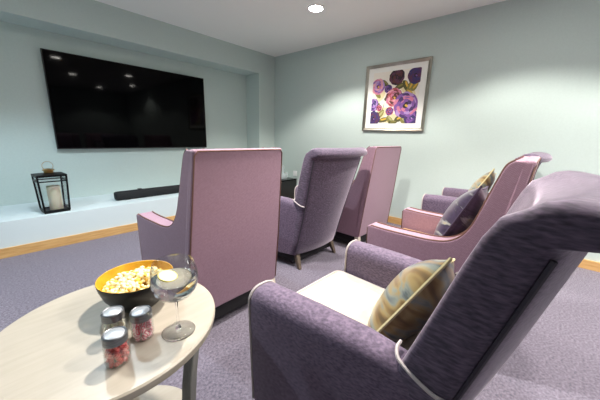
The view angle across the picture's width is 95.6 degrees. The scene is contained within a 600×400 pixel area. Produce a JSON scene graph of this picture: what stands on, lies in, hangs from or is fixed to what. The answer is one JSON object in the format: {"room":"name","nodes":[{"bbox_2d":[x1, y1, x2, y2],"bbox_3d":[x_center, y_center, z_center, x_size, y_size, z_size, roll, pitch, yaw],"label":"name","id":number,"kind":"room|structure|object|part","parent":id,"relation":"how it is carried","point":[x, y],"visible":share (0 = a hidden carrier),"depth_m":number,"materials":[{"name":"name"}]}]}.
{"room":"home cinema room","nodes":[
{"label":"home cinema room","id":0,"kind":"room"},
{"bbox_2d":[0,21,246,205],"bbox_3d":[-2.551,-0.932,3.221,0.120,2.400,5.352,13,17,40],"label":"wall","id":1,"kind":"structure","parent":0,"point":[27,136],"depth_m":3.11,"materials":[{"name":"paint"}]},
{"bbox_2d":[0,193,178,248],"bbox_3d":[-2.265,0.156,3.183,0.730,0.315,5.352,13,17,40],"label":"ledge","id":2,"kind":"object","parent":1,"relation":"attached to","point":[20,224],"depth_m":2.75,"materials":[{"name":"white paint"}]},
{"bbox_2d":[31,161,70,213],"bbox_3d":[-2.411,-0.131,2.638,0.226,0.485,0.226,12,16,37],"label":"candle lantern","id":3,"kind":"object","parent":2,"relation":"on","point":[48,172],"visible":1,"depth_m":2.61,"materials":[{"name":"black metal"}]},
{"bbox_2d":[46,185,63,209],"bbox_3d":[-2.402,-0.031,2.667,0.104,0.244,0.104,13,17,40],"label":"pillar candle","id":4,"kind":"object","parent":3,"relation":"in","point":[54,194],"visible":0.89,"depth_m":2.64,"materials":[{"name":"beige wax"}]},
{"bbox_3d":[-2.418,0.097,2.691,0.192,0.016,0.192,12,16,37],"label":"plate","id":5,"kind":"part","parent":3,"relation":"part of","materials":[{"name":"black metal"}]},
{"bbox_2d":[0,216,174,258],"bbox_3d":[-1.992,0.333,2.968,0.016,0.085,5.352,13,17,40],"label":"baseboard","id":6,"kind":"structure","parent":2,"relation":"attached to","point":[72,239],"depth_m":2.65,"materials":[{"name":"brown wood"}]},
{"bbox_2d":[114,185,179,200],"bbox_3d":[-1.713,-0.139,3.575,0.110,0.112,1.240,13,17,40],"label":"soundbar","id":7,"kind":"object","parent":2,"relation":"on","point":[139,192],"visible":0.56,"depth_m":3.32,"materials":[{"name":"black plastic"}]},
{"bbox_2d":[40,48,206,148],"bbox_3d":[-2.078,-1.194,3.553,0.062,1.014,1.792,13,17,40],"label":"television","id":8,"kind":"object","parent":1,"relation":"attached to","point":[95,103],"visible":1,"depth_m":3.35,"materials":[{"name":"black plastic"}]},
{"bbox_2d":[0,0,274,76],"bbox_3d":[-2.349,-1.906,2.832,0.346,0.315,5.352,13,17,40],"label":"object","id":9,"kind":"structure","parent":1,"relation":"attached to","point":[90,20],"depth_m":3.10,"materials":[{"name":"paint"}]},
{"bbox_2d":[0,222,599,399],"bbox_3d":[0.272,0.951,1.014,7.820,0.100,5.592,13,17,40],"label":"floor","id":10,"kind":"structure","parent":0,"point":[558,358],"depth_m":1.67,"materials":[{"name":"carpet"}]},
{"bbox_2d":[0,283,214,399],"bbox_3d":[-0.558,0.628,0.865,0.571,0.550,0.571,13,17,40],"label":"side table","id":11,"kind":"object","parent":10,"relation":"on","point":[54,351],"visible":0.68,"depth_m":0.70,"materials":[{"name":"beige wood"}]},
{"bbox_2d":[100,305,127,332],"bbox_3d":[-0.501,0.335,0.735,0.056,0.082,0.056,-8,16,-35],"label":"jar","id":12,"kind":"object","parent":11,"relation":"on","point":[113,314],"visible":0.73,"depth_m":0.72,"materials":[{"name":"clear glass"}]},
{"bbox_3d":[-0.500,0.305,0.728,0.054,0.022,0.054,-8,16,-35],"label":"lid","id":13,"kind":"part","parent":12,"relation":"part of","materials":[{"name":"silver metal"}]},
{"bbox_2d":[101,326,130,366],"bbox_3d":[-0.442,0.355,0.656,0.056,0.082,0.056,13,17,40],"label":"jar","id":14,"kind":"object","parent":11,"relation":"on","point":[114,337],"visible":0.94,"depth_m":0.64,"materials":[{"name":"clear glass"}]},
{"bbox_2d":[105,350,112,355],"bbox_3d":[-0.450,0.358,0.640,0.018,0.015,0.011,7,14,23],"label":"candy","id":15,"kind":"object","parent":14,"relation":"in","point":[109,353],"visible":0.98,"depth_m":0.64,"materials":[{"name":"red food"}]},
{"bbox_3d":[-0.442,0.326,0.649,0.054,0.022,0.054,13,17,40],"label":"lid","id":16,"kind":"part","parent":14,"relation":"part of","materials":[{"name":"silver metal"}]},
{"bbox_2d":[114,348,119,354],"bbox_3d":[-0.432,0.358,0.642,0.014,0.019,0.011,1,13,-4],"label":"candy","id":17,"kind":"object","parent":14,"relation":"in","point":[116,352],"visible":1,"depth_m":0.64,"materials":[{"name":"red food"}]},
{"bbox_2d":[113,353,121,358],"bbox_3d":[-0.432,0.368,0.644,0.017,0.017,0.011,-7,16,-34],"label":"candy","id":18,"kind":"object","parent":14,"relation":"in","point":[119,355],"visible":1,"depth_m":0.64,"materials":[{"name":"red food"}]},
{"bbox_2d":[114,361,122,366],"bbox_3d":[-0.433,0.390,0.649,0.019,0.014,0.011,-8,16,-36],"label":"candy","id":19,"kind":"object","parent":14,"relation":"in","point":[116,364],"visible":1,"depth_m":0.65,"materials":[{"name":"red food"}]},
{"bbox_2d":[95,260,172,312],"bbox_3d":[-0.525,0.289,0.883,0.215,0.103,0.215,13,17,40],"label":"bowl","id":20,"kind":"object","parent":11,"relation":"on","point":[129,301],"visible":0.6,"depth_m":0.82,"materials":[{"name":"black ceramic"}]},
{"bbox_2d":[102,266,161,292],"bbox_3d":[-0.525,0.260,0.880,0.187,0.058,0.190,-3,14,-19],"label":"popcorn","id":21,"kind":"object","parent":20,"relation":"in","point":[128,281],"visible":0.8,"depth_m":0.85,"materials":[{"name":"beige food"}]},
{"bbox_2d":[129,305,154,339],"bbox_3d":[-0.429,0.336,0.739,0.056,0.082,0.056,11,16,35],"label":"jar","id":22,"kind":"object","parent":11,"relation":"on","point":[140,314],"visible":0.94,"depth_m":0.72,"materials":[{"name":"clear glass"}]},
{"bbox_3d":[-0.428,0.307,0.732,0.054,0.022,0.054,11,16,35],"label":"lid","id":23,"kind":"part","parent":22,"relation":"part of","materials":[{"name":"silver metal"}]},
{"bbox_2d":[132,385,181,399],"bbox_3d":[-0.563,0.817,0.909,0.432,0.022,0.432,13,17,40],"label":"shelf","id":24,"kind":"object","parent":11,"relation":"attached to","point":[159,392],"depth_m":1.08,"materials":[{"name":"beige wood"}]},
{"bbox_2d":[148,257,198,341],"bbox_3d":[-0.341,0.268,0.749,0.122,0.213,0.122,13,17,40],"label":"glass","id":25,"kind":"object","parent":11,"relation":"on","point":[178,330],"visible":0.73,"depth_m":0.76,"materials":[{"name":"clear glass"}]},
{"bbox_2d":[157,270,177,281],"bbox_3d":[-0.356,0.205,0.734,0.049,0.020,0.049,-10,18,-41],"label":"lemon slice","id":26,"kind":"object","parent":25,"relation":"in","point":[164,275],"visible":1,"depth_m":0.73,"materials":[{"name":"yellow food"}]},
{"bbox_2d":[148,257,198,302],"bbox_3d":[-0.340,0.219,0.738,0.122,0.111,0.122,13,17,40],"label":"glass bowl","id":27,"kind":"object","parent":25,"relation":"on","point":[192,257],"depth_m":0.73,"materials":[{"name":"clear glass"}]},
{"bbox_2d":[150,268,197,301],"bbox_3d":[-0.341,0.240,0.743,0.118,0.060,0.118,13,17,40],"label":"drink","id":28,"kind":"object","parent":25,"relation":"in","point":[181,287],"visible":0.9,"depth_m":0.71,"materials":[{"name":"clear liquid"}]},
{"bbox_3d":[-0.343,0.314,0.760,0.015,0.083,0.015,13,17,40],"label":"stem","id":29,"kind":"part","parent":25,"relation":"part of","materials":[{"name":"clear glass"}]},
{"bbox_3d":[-0.342,0.644,0.880,0.073,0.524,0.074,1,13,-3],"label":"leg","id":30,"kind":"part","parent":11,"relation":"part of","materials":[{"name":"beige wood"}]},
{"bbox_2d":[137,147,282,319],"bbox_3d":[-0.565,0.175,1.743,0.708,1.030,0.630,13,17,39],"label":"armchair","id":31,"kind":"object","parent":10,"relation":"on","point":[227,217],"visible":0.85,"depth_m":1.49,"materials":[{"name":"fabric"}]},
{"bbox_3d":[-0.350,0.161,1.550,0.137,0.898,0.630,13,17,39],"label":"panel","id":32,"kind":"part","parent":31,"relation":"part of","materials":[{"name":"fabric"}]},
{"bbox_2d":[281,177,296,198],"bbox_3d":[-0.333,-0.127,4.369,0.357,0.435,0.450,13,17,40],"label":"base cabinet","id":33,"kind":"object","parent":10,"relation":"on","point":[288,185],"visible":0.26,"depth_m":4.26,"materials":[{"name":"black plastic"}]},
{"bbox_2d":[281,165,287,178],"bbox_3d":[-0.288,-0.441,4.321,0.094,0.200,0.195,13,17,40],"label":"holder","id":34,"kind":"object","parent":33,"relation":"on","point":[284,175],"visible":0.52,"depth_m":4.34,"materials":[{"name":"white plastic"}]},
{"bbox_2d":[277,147,366,269],"bbox_3d":[0.078,0.030,2.461,0.874,1.022,0.717,14,18,41],"label":"velvet armchair","id":35,"kind":"object","parent":10,"relation":"on","point":[309,222],"visible":0.86,"depth_m":2.20,"materials":[{"name":"purple fabric"}]},
{"bbox_3d":[-0.190,0.200,2.364,0.617,0.480,0.124,12,17,38],"label":"arm","id":36,"kind":"part","parent":35,"relation":"part of","materials":[{"name":"purple fabric"}]},
{"bbox_3d":[-0.017,0.520,2.323,0.088,0.125,0.046,14,18,41],"label":"leg","id":37,"kind":"part","parent":35,"relation":"part of","materials":[{"name":"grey wood"}]},
{"bbox_3d":[0.306,0.450,2.662,0.088,0.125,0.046,14,18,41],"label":"leg","id":38,"kind":"part","parent":35,"relation":"part of","materials":[{"name":"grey wood"}]},
{"bbox_2d":[334,146,400,242],"bbox_3d":[0.611,-0.088,3.014,0.708,1.030,0.630,14,18,41],"label":"armchair","id":39,"kind":"object","parent":10,"relation":"on","point":[369,199],"visible":0.63,"depth_m":2.72,"materials":[{"name":"fabric"}]},
{"bbox_3d":[0.819,-0.101,2.813,0.137,0.898,0.630,14,18,41],"label":"panel","id":40,"kind":"part","parent":39,"relation":"part of","materials":[{"name":"fabric"}]},
{"bbox_2d":[248,170,599,399],"bbox_3d":[0.359,0.397,0.927,0.874,1.022,0.717,14,18,42],"label":"velvet armchair","id":41,"kind":"object","parent":10,"relation":"on","point":[315,341],"visible":0.98,"depth_m":0.61,"materials":[{"name":"purple fabric"}]},
{"bbox_3d":[0.090,0.567,0.832,0.617,0.480,0.124,12,17,39],"label":"arm","id":42,"kind":"part","parent":41,"relation":"part of","materials":[{"name":"purple fabric"}]},
{"bbox_2d":[299,271,420,349],"bbox_3d":[0.245,0.483,1.055,0.555,0.120,0.428,14,18,42],"label":"seat cushion","id":43,"kind":"object","parent":41,"relation":"on","point":[354,295],"depth_m":1.15,"materials":[{"name":"white fabric"}]},
{"bbox_3d":[0.473,0.485,1.226,0.124,0.480,0.617,-11,18,-42],"label":"arm","id":44,"kind":"part","parent":41,"relation":"part of","materials":[{"name":"purple fabric"}]},
{"bbox_2d":[367,257,455,341],"bbox_3d":[0.394,0.339,0.944,0.229,0.463,0.519,9,15,30],"label":"cushion","id":45,"kind":"object","parent":41,"relation":"on","point":[407,303],"visible":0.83,"depth_m":0.79,"materials":[{"name":"fabric"}]},
{"bbox_3d":[0.510,0.375,0.777,0.464,0.902,0.662,14,18,42],"label":"backrest","id":46,"kind":"part","parent":41,"relation":"part of","materials":[{"name":"purple fabric"}]},
{"bbox_2d":[366,155,540,273],"bbox_3d":[0.872,0.239,1.646,0.708,1.030,0.630,13,17,40],"label":"armchair","id":47,"kind":"object","parent":10,"relation":"on","point":[415,238],"visible":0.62,"depth_m":1.35,"materials":[{"name":"fabric"}]},
{"bbox_2d":[434,185,488,235],"bbox_3d":[0.924,0.100,1.569,0.220,0.442,0.464,11,16,34],"label":"cushion","id":48,"kind":"object","parent":47,"relation":"on","point":[462,212],"visible":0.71,"depth_m":1.42,"materials":[{"name":"purple fabric"}]},
{"bbox_3d":[1.083,0.226,1.449,0.137,0.898,0.630,13,17,40],"label":"panel","id":49,"kind":"part","parent":47,"relation":"part of","materials":[{"name":"fabric"}]},
{"bbox_2d":[421,152,552,213],"bbox_3d":[1.709,0.045,2.597,0.874,1.022,0.717,14,18,42],"label":"velvet armchair","id":50,"kind":"object","parent":10,"relation":"on","point":[433,203],"visible":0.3,"depth_m":2.54,"materials":[{"name":"purple fabric"}]},
{"bbox_3d":[1.439,0.214,2.504,0.617,0.480,0.124,13,17,39],"label":"arm","id":51,"kind":"part","parent":50,"relation":"part of","materials":[{"name":"purple fabric"}]},
{"bbox_3d":[1.825,0.134,2.896,0.124,0.480,0.617,-10,18,-42],"label":"arm","id":52,"kind":"part","parent":50,"relation":"part of","materials":[{"name":"purple fabric"}]},
{"bbox_2d":[468,168,495,190],"bbox_3d":[1.696,-0.102,2.570,0.209,0.436,0.462,11,16,35],"label":"cushion","id":53,"kind":"object","parent":50,"relation":"on","point":[487,179],"visible":0.49,"depth_m":2.42,"materials":[{"name":"gold fabric"}]},
{"bbox_3d":[1.858,0.023,2.446,0.464,0.902,0.662,14,18,42],"label":"backrest","id":54,"kind":"part","parent":50,"relation":"part of","materials":[{"name":"purple fabric"}]},
{"bbox_2d":[95,0,505,56],"bbox_3d":[0.342,-1.483,0.444,7.820,0.100,5.592,13,17,40],"label":"ceiling","id":55,"kind":"structure","parent":0,"point":[274,28],"depth_m":3.05,"materials":[{"name":"white paint"}]},
{"bbox_2d":[307,4,324,11],"bbox_3d":[0.166,-1.990,2.827,0.180,0.008,0.180,13,17,40],"label":"recessed light","id":56,"kind":"object","parent":55,"relation":"in","point":[313,7],"visible":1,"depth_m":2.82,"materials":[{"name":"white plastic"}]},
{"bbox_2d":[309,6,322,11],"bbox_3d":[0.166,-1.991,2.827,0.141,0.006,0.141,13,17,40],"label":"diffuser","id":57,"kind":"object","parent":56,"relation":"attached to","point":[311,8],"depth_m":2.83,"materials":[{"name":"white plastic"}]},
{"bbox_2d":[274,0,599,261],"bbox_3d":[2.138,-0.679,2.719,7.820,2.400,0.120,13,17,40],"label":"wall","id":58,"kind":"structure","parent":0,"point":[510,80],"depth_m":2.87,"materials":[{"name":"paint"}]},
{"bbox_2d":[246,73,274,147],"bbox_3d":[-0.705,-1.269,4.889,0.346,1.770,0.352,13,17,40],"label":"pillar","id":59,"kind":"structure","parent":58,"relation":"attached to","point":[260,88],"depth_m":4.70,"materials":[{"name":"paint"}]},
{"bbox_2d":[362,56,432,130],"bbox_3d":[1.167,-1.276,3.385,0.810,0.810,0.032,13,17,40],"label":"framed picture","id":60,"kind":"object","parent":58,"relation":"attached to","point":[396,93],"visible":1,"depth_m":3.36,"materials":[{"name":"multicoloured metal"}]},
{"bbox_2d":[370,67,421,123],"bbox_3d":[1.170,-1.277,3.388,0.600,0.624,0.003,13,17,40],"label":"print","id":61,"kind":"object","parent":60,"relation":"attached to","point":[395,94],"depth_m":3.37,"materials":[{"name":"paper"}]},
{"bbox_2d":[388,216,599,271],"bbox_3d":[2.337,0.522,2.692,6.834,0.085,0.016,13,17,40],"label":"baseboard","id":62,"kind":"structure","parent":58,"relation":"attached to","point":[586,264],"depth_m":2.46,"materials":[{"name":"brown wood"}]}
]}

